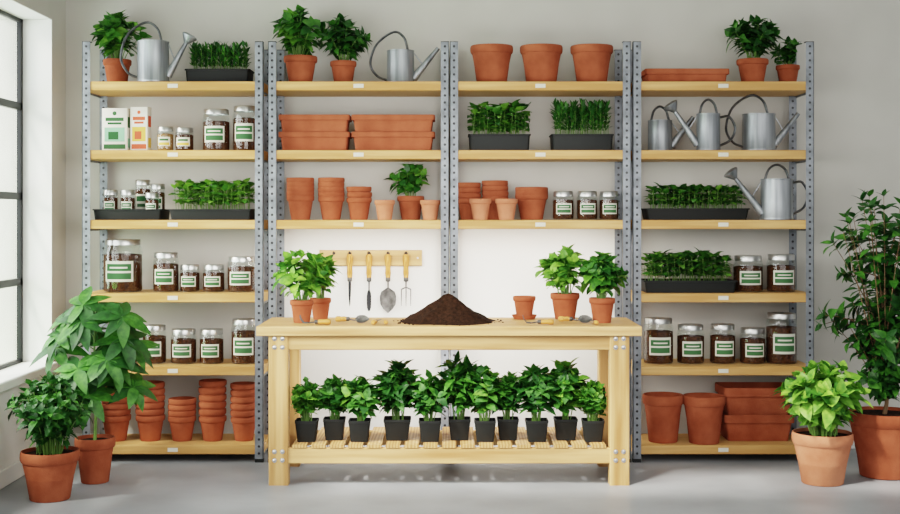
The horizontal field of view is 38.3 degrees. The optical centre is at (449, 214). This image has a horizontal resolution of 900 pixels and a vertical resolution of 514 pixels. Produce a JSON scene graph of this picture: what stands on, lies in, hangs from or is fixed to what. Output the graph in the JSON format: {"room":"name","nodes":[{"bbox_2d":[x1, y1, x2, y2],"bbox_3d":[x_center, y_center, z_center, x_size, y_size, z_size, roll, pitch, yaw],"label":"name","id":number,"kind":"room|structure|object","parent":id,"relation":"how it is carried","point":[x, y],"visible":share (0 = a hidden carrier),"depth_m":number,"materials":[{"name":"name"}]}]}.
{"room":"potting shed","nodes":[
{"label":"potting shed","id":0,"kind":"room"},
{"bbox_2d":[0,0,65,470],"bbox_3d":[-2.413,-0.175,2.830,0.300,3.100,9.600,0,0,0],"label":"wall","id":1,"kind":"structure","parent":0,"point":[44,21],"depth_m":7.37,"materials":[{"name":"paint"}]},
{"bbox_2d":[0,9,57,392],"bbox_3d":[-2.346,-0.122,5.399,0.237,2.015,3.931,0,0,0],"label":"window","id":2,"kind":"structure","parent":1,"relation":"in","point":[14,373],"depth_m":7.33,"materials":[{"name":"black"}]},
{"bbox_2d":[0,440,64,489],"bbox_3d":[-2.255,1.330,2.830,0.016,0.090,9.600,0,0,0],"label":"baseboard","id":3,"kind":"structure","parent":1,"relation":"attached to","point":[13,472],"depth_m":6.64,"materials":[{"name":"white"}]},
{"bbox_2d":[0,449,899,513],"bbox_3d":[1.350,1.405,2.930,8.500,0.060,9.800,0,0,0],"label":"floor","id":4,"kind":"structure","parent":0,"point":[137,483],"depth_m":6.49,"materials":[{"name":"concrete"}]},
{"bbox_2d":[4,371,93,502],"bbox_3d":[-1.933,1.062,6.276,0.414,0.624,0.429,0,0,-27],"label":"plant","id":5,"kind":"object","parent":4,"relation":"on","point":[49,468],"visible":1,"depth_m":6.18,"materials":[{"name":"green plant"}]},
{"bbox_2d":[29,286,159,484],"bbox_3d":[-1.847,0.872,6.727,0.671,1.005,0.492,0,0,0],"label":"plant","id":6,"kind":"object","parent":4,"relation":"on","point":[102,373],"visible":0.94,"depth_m":6.60,"materials":[{"name":"green plant"}]},
{"bbox_2d":[82,41,267,462],"bbox_3d":[-1.542,0.205,7.400,1.005,2.340,0.400,0,0,0],"label":"shelving unit","id":7,"kind":"object","parent":4,"relation":"on","point":[102,89],"visible":0.62,"depth_m":7.21,"materials":[{"name":"wood"}]},
{"bbox_2d":[102,108,129,149],"bbox_3d":[-1.898,-0.483,7.370,0.146,0.243,0.061,0,0,3],"label":"box","id":8,"kind":"object","parent":7,"relation":"on","point":[115,121],"visible":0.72,"depth_m":7.34,"materials":[{"name":"white cardboard"}]},
{"bbox_2d":[101,393,130,441],"bbox_3d":[-1.898,1.120,7.370,0.167,0.318,0.165,0,0,0],"label":"stack","id":9,"kind":"object","parent":7,"relation":"in","point":[117,416],"visible":0.52,"depth_m":7.31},
{"bbox_2d":[90,10,151,80],"bbox_3d":[-1.895,-0.964,7.421,0.356,0.440,0.339,0,0,0],"label":"potted herb plant","id":10,"kind":"object","parent":7,"relation":"on","point":[111,31],"visible":0.93,"depth_m":7.38,"materials":[{"name":"green plant"}]},
{"bbox_2d":[104,239,141,291],"bbox_3d":[-1.860,0.287,7.369,0.218,0.297,0.220,0,0,0],"label":"glass jar","id":11,"kind":"object","parent":7,"relation":"on","point":[122,271],"visible":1,"depth_m":7.28,"materials":[{"name":"clear glass"}]},
{"bbox_2d":[92,209,169,219],"bbox_3d":[-1.806,-0.003,7.370,0.390,0.060,0.270,0,0,0],"label":"plastic tray","id":12,"kind":"object","parent":7,"relation":"on","point":[99,214],"visible":0.91,"depth_m":7.24,"materials":[{"name":"black"}]},
{"bbox_2d":[104,190,117,208],"bbox_3d":[-1.916,-0.062,7.319,0.082,0.163,0.083,0,0,0],"label":"glass jar","id":13,"kind":"object","parent":12,"relation":"in","point":[109,202],"visible":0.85,"depth_m":7.29,"materials":[{"name":"clear glass"}]},
{"bbox_2d":[120,190,134,208],"bbox_3d":[-1.820,-0.062,7.319,0.085,0.163,0.086,0,0,0],"label":"glass jar","id":14,"kind":"object","parent":12,"relation":"in","point":[126,202],"visible":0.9,"depth_m":7.29,"materials":[{"name":"clear glass"}]},
{"bbox_2d":[135,180,149,208],"bbox_3d":[-1.762,-0.092,7.434,0.090,0.222,0.091,0,0,0],"label":"glass jar","id":15,"kind":"object","parent":12,"relation":"in","point":[140,193],"visible":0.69,"depth_m":7.39,"materials":[{"name":"clear glass"}]},
{"bbox_2d":[145,193,158,208],"bbox_3d":[-1.681,-0.053,7.309,0.079,0.146,0.080,0,0,0],"label":"glass jar","id":16,"kind":"object","parent":12,"relation":"in","point":[151,203],"visible":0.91,"depth_m":7.28,"materials":[{"name":"clear glass"}]},
{"bbox_2d":[131,107,150,149],"bbox_3d":[-1.757,-0.487,7.370,0.103,0.250,0.061,0,0,9],"label":"box","id":17,"kind":"object","parent":7,"relation":"on","point":[140,116],"visible":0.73,"depth_m":7.34,"materials":[{"name":"white cardboard"}]},
{"bbox_2d":[135,380,164,441],"bbox_3d":[-1.705,1.115,7.370,0.167,0.330,0.167,0,0,0],"label":"stack","id":18,"kind":"object","parent":7,"relation":"in","point":[150,421],"visible":0.71,"depth_m":7.31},
{"bbox_2d":[143,324,165,362],"bbox_3d":[-1.680,0.732,7.369,0.136,0.217,0.138,0,0,0],"label":"glass jar","id":19,"kind":"object","parent":7,"relation":"on","point":[158,353],"visible":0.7,"depth_m":7.32,"materials":[{"name":"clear glass"}]},
{"bbox_2d":[120,21,196,80],"bbox_3d":[-1.642,-0.917,7.290,0.433,0.346,0.181,0,0,0],"label":"watering can","id":20,"kind":"object","parent":7,"relation":"on","point":[152,54],"visible":0.91,"depth_m":7.23,"materials":[{"name":"metal"}]},
{"bbox_2d":[157,126,172,149],"bbox_3d":[-1.618,-0.432,7.369,0.096,0.140,0.097,0,0,0],"label":"glass jar","id":21,"kind":"object","parent":7,"relation":"on","point":[164,140],"visible":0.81,"depth_m":7.33,"materials":[{"name":"clear glass"}]},
{"bbox_2d":[153,252,178,290],"bbox_3d":[-1.615,0.324,7.369,0.147,0.223,0.149,0,0,0],"label":"glass jar","id":22,"kind":"object","parent":7,"relation":"on","point":[165,275],"visible":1,"depth_m":7.31,"materials":[{"name":"clear glass"}]},
{"bbox_2d":[168,396,196,441],"bbox_3d":[-1.523,1.160,7.370,0.161,0.239,0.161,0,0,0],"label":"stack","id":23,"kind":"object","parent":7,"relation":"in","point":[181,409],"visible":1,"depth_m":7.31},
{"bbox_2d":[171,328,195,363],"bbox_3d":[-1.515,0.744,7.369,0.147,0.194,0.149,0,0,0],"label":"glass jar","id":24,"kind":"object","parent":7,"relation":"on","point":[183,350],"visible":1,"depth_m":7.31,"materials":[{"name":"clear glass"}]},
{"bbox_2d":[176,127,192,149],"bbox_3d":[-1.510,-0.429,7.369,0.106,0.135,0.108,0,0,0],"label":"glass jar","id":25,"kind":"object","parent":7,"relation":"on","point":[183,141],"visible":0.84,"depth_m":7.33,"materials":[{"name":"clear glass"}]},
{"bbox_2d":[180,264,198,290],"bbox_3d":[-1.479,0.358,7.369,0.115,0.154,0.116,0,0,0],"label":"glass jar","id":26,"kind":"object","parent":7,"relation":"on","point":[189,281],"visible":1,"depth_m":7.32,"materials":[{"name":"clear glass"}]},
{"bbox_2d":[168,178,254,219],"bbox_3d":[-1.340,-0.093,7.371,0.478,0.241,0.288,0,0,0],"label":"seedling tray","id":27,"kind":"object","parent":7,"relation":"on","point":[213,194],"visible":1,"depth_m":7.28,"materials":[{"name":"plant"}]},
{"bbox_2d":[200,328,222,362],"bbox_3d":[-1.355,0.744,7.369,0.139,0.194,0.141,0,0,0],"label":"glass jar","id":28,"kind":"object","parent":7,"relation":"on","point":[211,349],"visible":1,"depth_m":7.31,"materials":[{"name":"clear glass"}]},
{"bbox_2d":[198,378,226,441],"bbox_3d":[-1.350,1.109,7.370,0.160,0.341,0.160,0,0,0],"label":"stack","id":29,"kind":"object","parent":7,"relation":"in","point":[212,403],"visible":1,"depth_m":7.31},
{"bbox_2d":[203,264,223,290],"bbox_3d":[-1.343,0.358,7.369,0.126,0.154,0.127,0,0,0],"label":"glass jar","id":30,"kind":"object","parent":7,"relation":"on","point":[212,281],"visible":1,"depth_m":7.32,"materials":[{"name":"clear glass"}]},
{"bbox_2d":[203,109,228,149],"bbox_3d":[-1.329,-0.481,7.369,0.156,0.239,0.158,0,0,0],"label":"glass jar","id":31,"kind":"object","parent":7,"relation":"on","point":[215,133],"visible":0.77,"depth_m":7.30,"materials":[{"name":"clear glass"}]},
{"bbox_2d":[185,40,254,80],"bbox_3d":[-1.321,-0.875,7.448,0.384,0.261,0.227,0,0,0],"label":"seedling tray","id":32,"kind":"object","parent":7,"relation":"on","point":[228,53],"visible":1,"depth_m":7.38,"materials":[{"name":"plant"}]},
{"bbox_2d":[228,256,254,291],"bbox_3d":[-1.184,0.335,7.369,0.164,0.200,0.165,0,0,0],"label":"glass jar","id":33,"kind":"object","parent":7,"relation":"on","point":[240,278],"visible":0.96,"depth_m":7.30,"materials":[{"name":"clear glass"}]},
{"bbox_2d":[230,381,254,441],"bbox_3d":[-1.173,1.117,7.370,0.154,0.324,0.153,0,0,0],"label":"stack","id":34,"kind":"object","parent":7,"relation":"in","point":[242,398],"visible":0.87,"depth_m":7.31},
{"bbox_2d":[232,318,254,363],"bbox_3d":[-1.166,0.715,7.369,0.158,0.251,0.160,0,0,0],"label":"glass jar","id":35,"kind":"object","parent":7,"relation":"on","point":[243,341],"visible":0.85,"depth_m":7.30,"materials":[{"name":"clear glass"}]},
{"bbox_2d":[233,105,254,149],"bbox_3d":[-1.162,-0.490,7.369,0.147,0.257,0.149,0,0,0],"label":"glass jar","id":36,"kind":"object","parent":7,"relation":"on","point":[244,127],"visible":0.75,"depth_m":7.31,"materials":[{"name":"clear glass"}]},
{"bbox_2d":[268,41,448,462],"bbox_3d":[-0.508,0.205,7.400,1.005,2.340,0.400,0,0,0],"label":"shelving unit","id":37,"kind":"object","parent":4,"relation":"on","point":[279,89],"visible":0.66,"depth_m":7.21,"materials":[{"name":"grey metal"}]},
{"bbox_2d":[286,177,313,219],"bbox_3d":[-0.851,-0.092,7.370,0.159,0.239,0.160,0,0,0],"label":"stack","id":38,"kind":"object","parent":37,"relation":"in","point":[300,190],"visible":1,"depth_m":7.31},
{"bbox_2d":[271,4,331,80],"bbox_3d":[-0.844,-0.970,7.370,0.352,0.451,0.376,0,0,0],"label":"potted herb plant","id":39,"kind":"object","parent":37,"relation":"on","point":[299,31],"visible":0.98,"depth_m":7.30,"materials":[{"name":"green plant"}]},
{"bbox_2d":[279,132,351,149],"bbox_3d":[-0.764,-0.415,7.370,0.400,0.106,0.200,0,0,0],"label":"terracotta planter","id":40,"kind":"object","parent":37,"relation":"on","point":[290,140],"visible":0.91,"depth_m":7.29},
{"bbox_2d":[279,114,351,131],"bbox_3d":[-0.764,-0.511,7.370,0.400,0.106,0.200,0,0,0],"label":"terracotta planter","id":41,"kind":"object","parent":40,"relation":"on","point":[289,122],"visible":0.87,"depth_m":7.28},
{"bbox_2d":[318,177,344,219],"bbox_3d":[-0.675,-0.092,7.370,0.152,0.239,0.153,0,0,0],"label":"stack","id":42,"kind":"object","parent":37,"relation":"in","point":[331,194],"visible":1,"depth_m":7.31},
{"bbox_2d":[318,13,372,80],"bbox_3d":[-0.602,-0.949,7.438,0.319,0.410,0.324,0,0,0],"label":"potted herb plant","id":43,"kind":"object","parent":37,"relation":"on","point":[345,41],"visible":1,"depth_m":7.38,"materials":[{"name":"green plant"}]},
{"bbox_2d":[346,186,371,219],"bbox_3d":[-0.516,-0.067,7.369,0.146,0.188,0.145,0,0,0],"label":"stack","id":44,"kind":"object","parent":37,"relation":"in","point":[359,199],"visible":1,"depth_m":7.32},
{"bbox_2d":[374,200,394,219],"bbox_3d":[-0.368,-0.029,7.300,0.116,0.111,0.116,0,0,0],"label":"terracotta pot","id":45,"kind":"object","parent":37,"relation":"on","point":[384,208],"visible":1,"depth_m":7.26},
{"bbox_2d":[351,132,434,149],"bbox_3d":[-0.320,-0.415,7.370,0.470,0.106,0.200,0,0,0],"label":"terracotta planter","id":46,"kind":"object","parent":37,"relation":"on","point":[362,140],"visible":0.94,"depth_m":7.28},
{"bbox_2d":[351,114,434,131],"bbox_3d":[-0.320,-0.511,7.370,0.470,0.106,0.200,0,0,0],"label":"terracotta planter","id":47,"kind":"object","parent":46,"relation":"on","point":[362,122],"visible":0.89,"depth_m":7.28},
{"bbox_2d":[369,31,439,80],"bbox_3d":[-0.259,-0.896,7.370,0.403,0.304,0.161,0,0,0],"label":"watering can","id":48,"kind":"object","parent":37,"relation":"on","point":[400,62],"visible":0.84,"depth_m":7.32,"materials":[{"name":"metal"}]},
{"bbox_2d":[384,164,429,219],"bbox_3d":[-0.247,-0.133,7.456,0.277,0.320,0.281,0,0,0],"label":"potted herb plant","id":49,"kind":"object","parent":37,"relation":"on","point":[410,206],"visible":0.98,"depth_m":7.40,"materials":[{"name":"green plant"}]},
{"bbox_2d":[420,200,439,219],"bbox_3d":[-0.112,-0.029,7.300,0.115,0.111,0.115,0,0,0],"label":"terracotta pot","id":50,"kind":"object","parent":37,"relation":"on","point":[430,208],"visible":1,"depth_m":7.26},
{"bbox_2d":[256,317,641,485],"bbox_3d":[-0.005,0.971,6.870,1.955,0.809,0.598,0,0,0],"label":"bench","id":51,"kind":"object","parent":4,"relation":"on","point":[287,338],"visible":0.91,"depth_m":6.59,"materials":[{"name":"brown wood"}]},
{"bbox_2d":[270,249,334,322],"bbox_3d":[-0.777,0.372,6.796,0.315,0.386,0.321,0,0,29],"label":"potted herb plant","id":52,"kind":"object","parent":51,"relation":"on","point":[306,279],"visible":0.99,"depth_m":6.77,"materials":[{"name":"green plant"}]},
{"bbox_2d":[291,376,325,441],"bbox_3d":[-0.726,1.002,6.715,0.178,0.332,0.180,0,0,0],"label":"potted plant","id":53,"kind":"object","parent":51,"relation":"on","point":[304,399],"visible":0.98,"depth_m":6.67,"materials":[{"name":"green plant"}]},
{"bbox_2d":[307,254,341,319],"bbox_3d":[-0.709,0.386,7.022,0.223,0.358,0.223,0,0,-37],"label":"potted herb plant","id":54,"kind":"object","parent":51,"relation":"on","point":[320,308],"visible":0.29,"depth_m":6.99,"materials":[{"name":"green plant"}]},
{"bbox_2d":[317,374,346,439],"bbox_3d":[-0.588,1.000,6.756,0.239,0.337,0.262,0,0,0],"label":"potted plant","id":55,"kind":"object","parent":51,"relation":"on","point":[334,424],"visible":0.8,"depth_m":6.71,"materials":[{"name":"green plant"}]},
{"bbox_2d":[334,375,381,441],"bbox_3d":[-0.473,1.000,6.737,0.250,0.337,0.224,0,0,0],"label":"potted plant","id":56,"kind":"object","parent":51,"relation":"on","point":[360,399],"visible":1,"depth_m":6.66,"materials":[{"name":"green plant"}]},
{"bbox_2d":[368,359,421,440],"bbox_3d":[-0.292,0.959,6.762,0.308,0.417,0.286,0,0,-33],"label":"potted plant","id":57,"kind":"object","parent":51,"relation":"on","point":[394,386],"visible":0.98,"depth_m":6.70,"materials":[{"name":"green plant"}]},
{"bbox_2d":[407,369,451,441],"bbox_3d":[-0.107,0.984,6.739,0.250,0.369,0.229,0,0,0],"label":"potted plant","id":58,"kind":"object","parent":51,"relation":"on","point":[429,396],"visible":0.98,"depth_m":6.66,"materials":[{"name":"green plant"}]},
{"bbox_2d":[393,293,503,325],"bbox_3d":[-0.012,0.490,6.862,0.557,0.150,0.520,0,0,-44],"label":"pile","id":59,"kind":"object","parent":51,"relation":"on","point":[448,309],"visible":1,"depth_m":6.76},
{"bbox_2d":[435,350,483,439],"bbox_3d":[0.055,0.940,6.780,0.314,0.457,0.311,0,0,0],"label":"potted plant","id":60,"kind":"object","parent":51,"relation":"on","point":[459,425],"visible":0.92,"depth_m":6.71,"materials":[{"name":"green plant"}]},
{"bbox_2d":[460,365,508,441],"bbox_3d":[0.178,0.970,6.736,0.308,0.397,0.222,0,0,0],"label":"potted plant","id":61,"kind":"object","parent":51,"relation":"on","point":[485,426],"visible":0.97,"depth_m":6.66,"materials":[{"name":"green plant"}]},
{"bbox_2d":[489,371,523,439],"bbox_3d":[0.297,0.990,6.751,0.236,0.355,0.215,0,0,42],"label":"potted plant","id":62,"kind":"object","parent":51,"relation":"on","point":[507,424],"visible":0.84,"depth_m":6.71,"materials":[{"name":"green plant"}]},
{"bbox_2d":[512,295,536,319],"bbox_3d":[0.404,0.503,7.050,0.139,0.124,0.139,0,0,0],"label":"pot","id":63,"kind":"object","parent":51,"relation":"on","point":[524,304],"visible":0.98,"depth_m":7.01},
{"bbox_2d":[509,363,560,441],"bbox_3d":[0.445,0.969,6.734,0.294,0.398,0.217,0,0,0],"label":"potted plant","id":64,"kind":"object","parent":51,"relation":"on","point":[535,383],"visible":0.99,"depth_m":6.66,"materials":[{"name":"green plant"}]},
{"bbox_2d":[534,244,585,318],"bbox_3d":[0.607,0.360,7.039,0.314,0.409,0.288,0,0,-36],"label":"potted herb plant","id":65,"kind":"object","parent":51,"relation":"on","point":[560,267],"visible":0.94,"depth_m":6.99,"materials":[{"name":"green plant"}]},
{"bbox_2d":[540,357,591,439],"bbox_3d":[0.604,0.952,6.772,0.297,0.432,0.295,0,0,0],"label":"potted plant","id":66,"kind":"object","parent":51,"relation":"on","point":[568,379],"visible":0.92,"depth_m":6.71,"materials":[{"name":"green plant"}]},
{"bbox_2d":[573,379,606,441],"bbox_3d":[0.718,1.010,6.717,0.175,0.315,0.185,0,0,0],"label":"potted plant","id":67,"kind":"object","parent":51,"relation":"on","point":[593,393],"visible":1,"depth_m":6.66,"materials":[{"name":"green plant"}]},
{"bbox_2d":[577,251,629,322],"bbox_3d":[0.809,0.377,6.809,0.284,0.376,0.287,0,0,0],"label":"potted herb plant","id":68,"kind":"object","parent":51,"relation":"on","point":[600,273],"visible":0.98,"depth_m":6.76,"materials":[{"name":"green plant"}]},
{"bbox_2d":[450,41,630,462],"bbox_3d":[0.502,0.205,7.400,1.005,2.340,0.400,0,0,0],"label":"shelving unit","id":69,"kind":"object","parent":4,"relation":"on","point":[619,89],"visible":0.7,"depth_m":7.21,"materials":[{"name":"grey metal"}]},
{"bbox_2d":[458,182,480,219],"bbox_3d":[0.109,-0.080,7.470,0.139,0.213,0.140,0,0,0],"label":"stack","id":70,"kind":"object","parent":69,"relation":"in","point":[466,191],"visible":0.77,"depth_m":7.42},
{"bbox_2d":[469,199,490,219],"bbox_3d":[0.171,-0.032,7.290,0.125,0.118,0.125,0,0,0],"label":"terracotta pot","id":71,"kind":"object","parent":69,"relation":"on","point":[480,208],"visible":1,"depth_m":7.25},
{"bbox_2d":[470,43,512,80],"bbox_3d":[0.237,-0.852,7.370,0.244,0.216,0.244,0,0,0],"label":"terracotta pot","id":72,"kind":"object","parent":69,"relation":"in","point":[491,60],"visible":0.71,"depth_m":7.28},
{"bbox_2d":[482,180,508,219],"bbox_3d":[0.260,-0.085,7.469,0.155,0.225,0.154,0,0,0],"label":"stack","id":73,"kind":"object","parent":69,"relation":"in","point":[491,189],"visible":0.76,"depth_m":7.41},
{"bbox_2d":[467,99,531,149],"bbox_3d":[0.278,-0.506,7.371,0.360,0.289,0.238,0,0,0],"label":"seedling tray","id":74,"kind":"object","parent":69,"relation":"on","point":[502,118],"visible":1,"depth_m":7.29,"materials":[{"name":"plant"}]},
{"bbox_2d":[495,199,517,219],"bbox_3d":[0.317,-0.032,7.290,0.128,0.118,0.128,0,0,0],"label":"terracotta pot","id":75,"kind":"object","parent":69,"relation":"on","point":[506,208],"visible":1,"depth_m":7.25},
{"bbox_2d":[515,187,547,219],"bbox_3d":[0.467,-0.066,7.420,0.190,0.186,0.190,0,0,0],"label":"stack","id":76,"kind":"object","parent":69,"relation":"in","point":[531,200],"visible":0.98,"depth_m":7.35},
{"bbox_2d":[520,43,562,80],"bbox_3d":[0.519,-0.852,7.370,0.244,0.216,0.244,0,0,0],"label":"terracotta pot","id":77,"kind":"object","parent":69,"relation":"in","point":[541,60],"visible":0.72,"depth_m":7.28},
{"bbox_2d":[553,191,572,218],"bbox_3d":[0.644,-0.054,7.369,0.122,0.163,0.124,0,0,0],"label":"glass jar","id":78,"kind":"object","parent":69,"relation":"on","point":[562,208],"visible":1,"depth_m":7.32,"materials":[{"name":"brown glass"}]},
{"bbox_2d":[549,98,613,149],"bbox_3d":[0.745,-0.516,7.371,0.359,0.308,0.238,0,0,0],"label":"seedling tray","id":79,"kind":"object","parent":69,"relation":"on","point":[575,115],"visible":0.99,"depth_m":7.30,"materials":[{"name":"plant"}]},
{"bbox_2d":[577,191,596,218],"bbox_3d":[0.779,-0.054,7.369,0.120,0.163,0.122,0,0,0],"label":"glass jar","id":80,"kind":"object","parent":69,"relation":"on","point":[586,208],"visible":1,"depth_m":7.32,"materials":[{"name":"brown glass"}]},
{"bbox_2d":[570,43,612,80],"bbox_3d":[0.806,-0.852,7.370,0.244,0.216,0.244,0,0,0],"label":"terracotta pot","id":81,"kind":"object","parent":69,"relation":"in","point":[592,60],"visible":0.78,"depth_m":7.28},
{"bbox_2d":[600,191,617,218],"bbox_3d":[0.904,-0.054,7.369,0.112,0.163,0.113,0,0,0],"label":"glass jar","id":82,"kind":"object","parent":69,"relation":"on","point":[608,207],"visible":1,"depth_m":7.32,"materials":[{"name":"brown glass"}]},
{"bbox_2d":[631,41,813,462],"bbox_3d":[1.520,0.205,7.400,1.005,2.340,0.400,0,0,0],"label":"shelving unit","id":83,"kind":"object","parent":4,"relation":"on","point":[640,444],"visible":0.58,"depth_m":7.21,"materials":[{"name":"wood"}]},
{"bbox_2d":[644,317,672,363],"bbox_3d":[1.185,0.713,7.369,0.172,0.257,0.174,0,0,0],"label":"glass jar","id":84,"kind":"object","parent":83,"relation":"on","point":[658,344],"visible":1,"depth_m":7.30,"materials":[{"name":"brown glass"}]},
{"bbox_2d":[642,392,682,443],"bbox_3d":[1.205,1.147,7.330,0.232,0.266,0.232,0,0,0],"label":"terracotta pot","id":85,"kind":"object","parent":83,"relation":"in","point":[662,409],"visible":1,"depth_m":7.25,"materials":[{"name":"ceramic"}]},
{"bbox_2d":[648,105,694,149],"bbox_3d":[1.268,-0.495,7.430,0.270,0.267,0.142,0,0,0],"label":"watering can","id":86,"kind":"object","parent":83,"relation":"on","point":[659,131],"visible":0.81,"depth_m":7.38,"materials":[{"name":"metal"}]},
{"bbox_2d":[641,68,728,80],"bbox_3d":[1.330,-0.782,7.370,0.473,0.076,0.240,0,0,0],"label":"tray","id":87,"kind":"object","parent":83,"relation":"on","point":[650,74],"visible":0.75,"depth_m":7.26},
{"bbox_2d":[641,246,736,292],"bbox_3d":[1.345,0.308,7.371,0.533,0.255,0.288,0,0,0],"label":"seedling tray","id":88,"kind":"object","parent":83,"relation":"on","point":[678,261],"visible":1,"depth_m":7.28,"materials":[{"name":"plant"}]},
{"bbox_2d":[677,323,703,363],"bbox_3d":[1.368,0.731,7.369,0.158,0.220,0.160,0,0,0],"label":"glass jar","id":89,"kind":"object","parent":83,"relation":"on","point":[690,348],"visible":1,"depth_m":7.30,"materials":[{"name":"brown glass"}]},
{"bbox_2d":[641,182,749,219],"bbox_3d":[1.408,-0.081,7.461,0.595,0.216,0.238,0,0,0],"label":"seedling tray","id":90,"kind":"object","parent":83,"relation":"on","point":[683,195],"visible":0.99,"depth_m":7.38,"materials":[{"name":"plant"}]},
{"bbox_2d":[664,98,735,149],"bbox_3d":[1.411,-0.510,7.310,0.409,0.296,0.136,0,0,0],"label":"watering can","id":91,"kind":"object","parent":83,"relation":"on","point":[707,137],"visible":0.94,"depth_m":7.27,"materials":[{"name":"metal"}]},
{"bbox_2d":[683,392,725,444],"bbox_3d":[1.429,1.147,7.290,0.240,0.266,0.240,0,0,0],"label":"terracotta pot","id":92,"kind":"object","parent":83,"relation":"in","point":[703,410],"visible":1,"depth_m":7.21,"materials":[{"name":"ceramic"}]},
{"bbox_2d":[710,323,734,363],"bbox_3d":[1.550,0.730,7.369,0.147,0.223,0.149,0,0,0],"label":"glass jar","id":93,"kind":"object","parent":83,"relation":"on","point":[722,346],"visible":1,"depth_m":7.31,"materials":[{"name":"brown glass"}]},
{"bbox_2d":[733,255,762,291],"bbox_3d":[1.695,0.332,7.369,0.169,0.206,0.171,0,0,0],"label":"glass jar","id":94,"kind":"object","parent":83,"relation":"on","point":[749,278],"visible":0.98,"depth_m":7.30,"materials":[{"name":"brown glass"}]},
{"bbox_2d":[740,327,764,363],"bbox_3d":[1.720,0.741,7.369,0.147,0.200,0.149,0,0,0],"label":"glass jar","id":95,"kind":"object","parent":83,"relation":"on","point":[752,349],"visible":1,"depth_m":7.31,"materials":[{"name":"brown glass"}]},
{"bbox_2d":[724,14,783,80],"bbox_3d":[1.736,-0.942,7.369,0.323,0.395,0.311,0,0,26],"label":"potted herb plant","id":96,"kind":"object","parent":83,"relation":"on","point":[755,40],"visible":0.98,"depth_m":7.32,"materials":[{"name":"green plant"}]},
{"bbox_2d":[720,413,793,440],"bbox_3d":[1.746,1.205,7.445,0.400,0.150,0.270,0,0,0],"label":"terracotta planter","id":97,"kind":"object","parent":83,"relation":"on","point":[733,427],"visible":0.65,"depth_m":7.33,"materials":[{"name":"ceramic"}]},
{"bbox_2d":[715,382,789,414],"bbox_3d":[1.746,1.059,7.445,0.400,0.165,0.270,0,0,0],"label":"terracotta planter","id":98,"kind":"object","parent":97,"relation":"on","point":[742,398],"visible":0.68,"depth_m":7.33,"materials":[{"name":"ceramic"}]},
{"bbox_2d":[725,94,799,149],"bbox_3d":[1.776,-0.525,7.370,0.428,0.326,0.192,0,0,0],"label":"watering can","id":99,"kind":"object","parent":83,"relation":"on","point":[758,129],"visible":0.91,"depth_m":7.30,"materials":[{"name":"metal"}]},
{"bbox_2d":[724,164,805,219],"bbox_3d":[1.783,-0.132,7.295,0.478,0.317,0.185,0,0,0],"label":"watering can","id":100,"kind":"object","parent":83,"relation":"on","point":[776,199],"visible":0.98,"depth_m":7.23,"materials":[{"name":"metal"}]},
{"bbox_2d":[767,254,794,291],"bbox_3d":[1.882,0.329,7.369,0.164,0.211,0.165,0,0,0],"label":"glass jar","id":101,"kind":"object","parent":83,"relation":"on","point":[781,278],"visible":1,"depth_m":7.30,"materials":[{"name":"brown glass"}]},
{"bbox_2d":[766,312,796,363],"bbox_3d":[1.884,0.698,7.369,0.175,0.285,0.176,0,0,0],"label":"glass jar","id":102,"kind":"object","parent":83,"relation":"on","point":[781,340],"visible":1,"depth_m":7.30,"materials":[{"name":"brown glass"}]},
{"bbox_2d":[769,36,801,80],"bbox_3d":[1.922,-0.884,7.432,0.187,0.280,0.208,0,0,0],"label":"potted herb plant","id":103,"kind":"object","parent":83,"relation":"on","point":[789,71],"visible":0.93,"depth_m":7.39,"materials":[{"name":"green plant"}]},
{"bbox_2d":[772,359,872,486],"bbox_3d":[1.887,1.056,6.644,0.449,0.637,0.491,0,0,-41],"label":"basil plant","id":104,"kind":"object","parent":4,"relation":"on","point":[821,399],"visible":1,"depth_m":6.54,"materials":[{"name":"green plant"}]},
{"bbox_2d":[815,189,899,479],"bbox_3d":[2.315,0.615,6.847,0.674,1.518,0.594,0,0,-43],"label":"ficus tree","id":105,"kind":"object","parent":4,"relation":"on","point":[876,431],"visible":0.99,"depth_m":6.76,"materials":[{"name":"green plant"}]},
{"bbox_2d":[66,0,899,432],"bbox_3d":[1.350,-0.175,7.710,8.500,3.100,0.160,0,0,0],"label":"wall","id":106,"kind":"structure","parent":0,"point":[857,42],"depth_m":7.63,"materials":[{"name":"paint"}]},
{"bbox_2d":[319,250,421,265],"bbox_3d":[-0.466,0.252,7.597,0.602,0.092,0.062,0,0,0],"label":"tool rack","id":107,"kind":"object","parent":106,"relation":"attached to","point":[340,256],"visible":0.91,"depth_m":7.61,"materials":[{"name":"brown wood"}]},
{"bbox_2d":[347,252,352,305],"bbox_3d":[-0.587,0.376,7.583,0.037,0.326,0.037,0,0,0],"label":"tool","id":108,"kind":"object","parent":107,"relation":"hanging from","point":[349,256],"visible":1,"depth_m":7.57,"materials":[{"name":"brown wood"}]},
{"bbox_2d":[366,252,371,310],"bbox_3d":[-0.474,0.388,7.583,0.037,0.351,0.037,0,0,0],"label":"hand weeder","id":109,"kind":"object","parent":107,"relation":"hanging from","point":[368,256],"visible":1,"depth_m":7.58,"materials":[{"name":"brown wood"}]},
{"bbox_2d":[380,252,395,312],"bbox_3d":[-0.363,0.393,7.583,0.088,0.361,0.037,0,0,23],"label":"trowel","id":110,"kind":"object","parent":107,"relation":"hanging from","point":[387,296],"visible":1,"depth_m":7.59,"materials":[{"name":"silver wood"}]},
{"bbox_2d":[401,252,410,305],"bbox_3d":[-0.257,0.373,7.583,0.061,0.321,0.037,0,0,0],"label":"fork","id":111,"kind":"object","parent":107,"relation":"hanging from","point":[405,256],"visible":1,"depth_m":7.57,"materials":[{"name":"brown wood"}]},
{"bbox_2d":[68,433,855,448],"bbox_3d":[1.677,1.330,7.622,7.846,0.090,0.016,0,0,0],"label":"baseboard","id":112,"kind":"structure","parent":106,"relation":"attached to","point":[71,439],"depth_m":7.61,"materials":[{"name":"white"}]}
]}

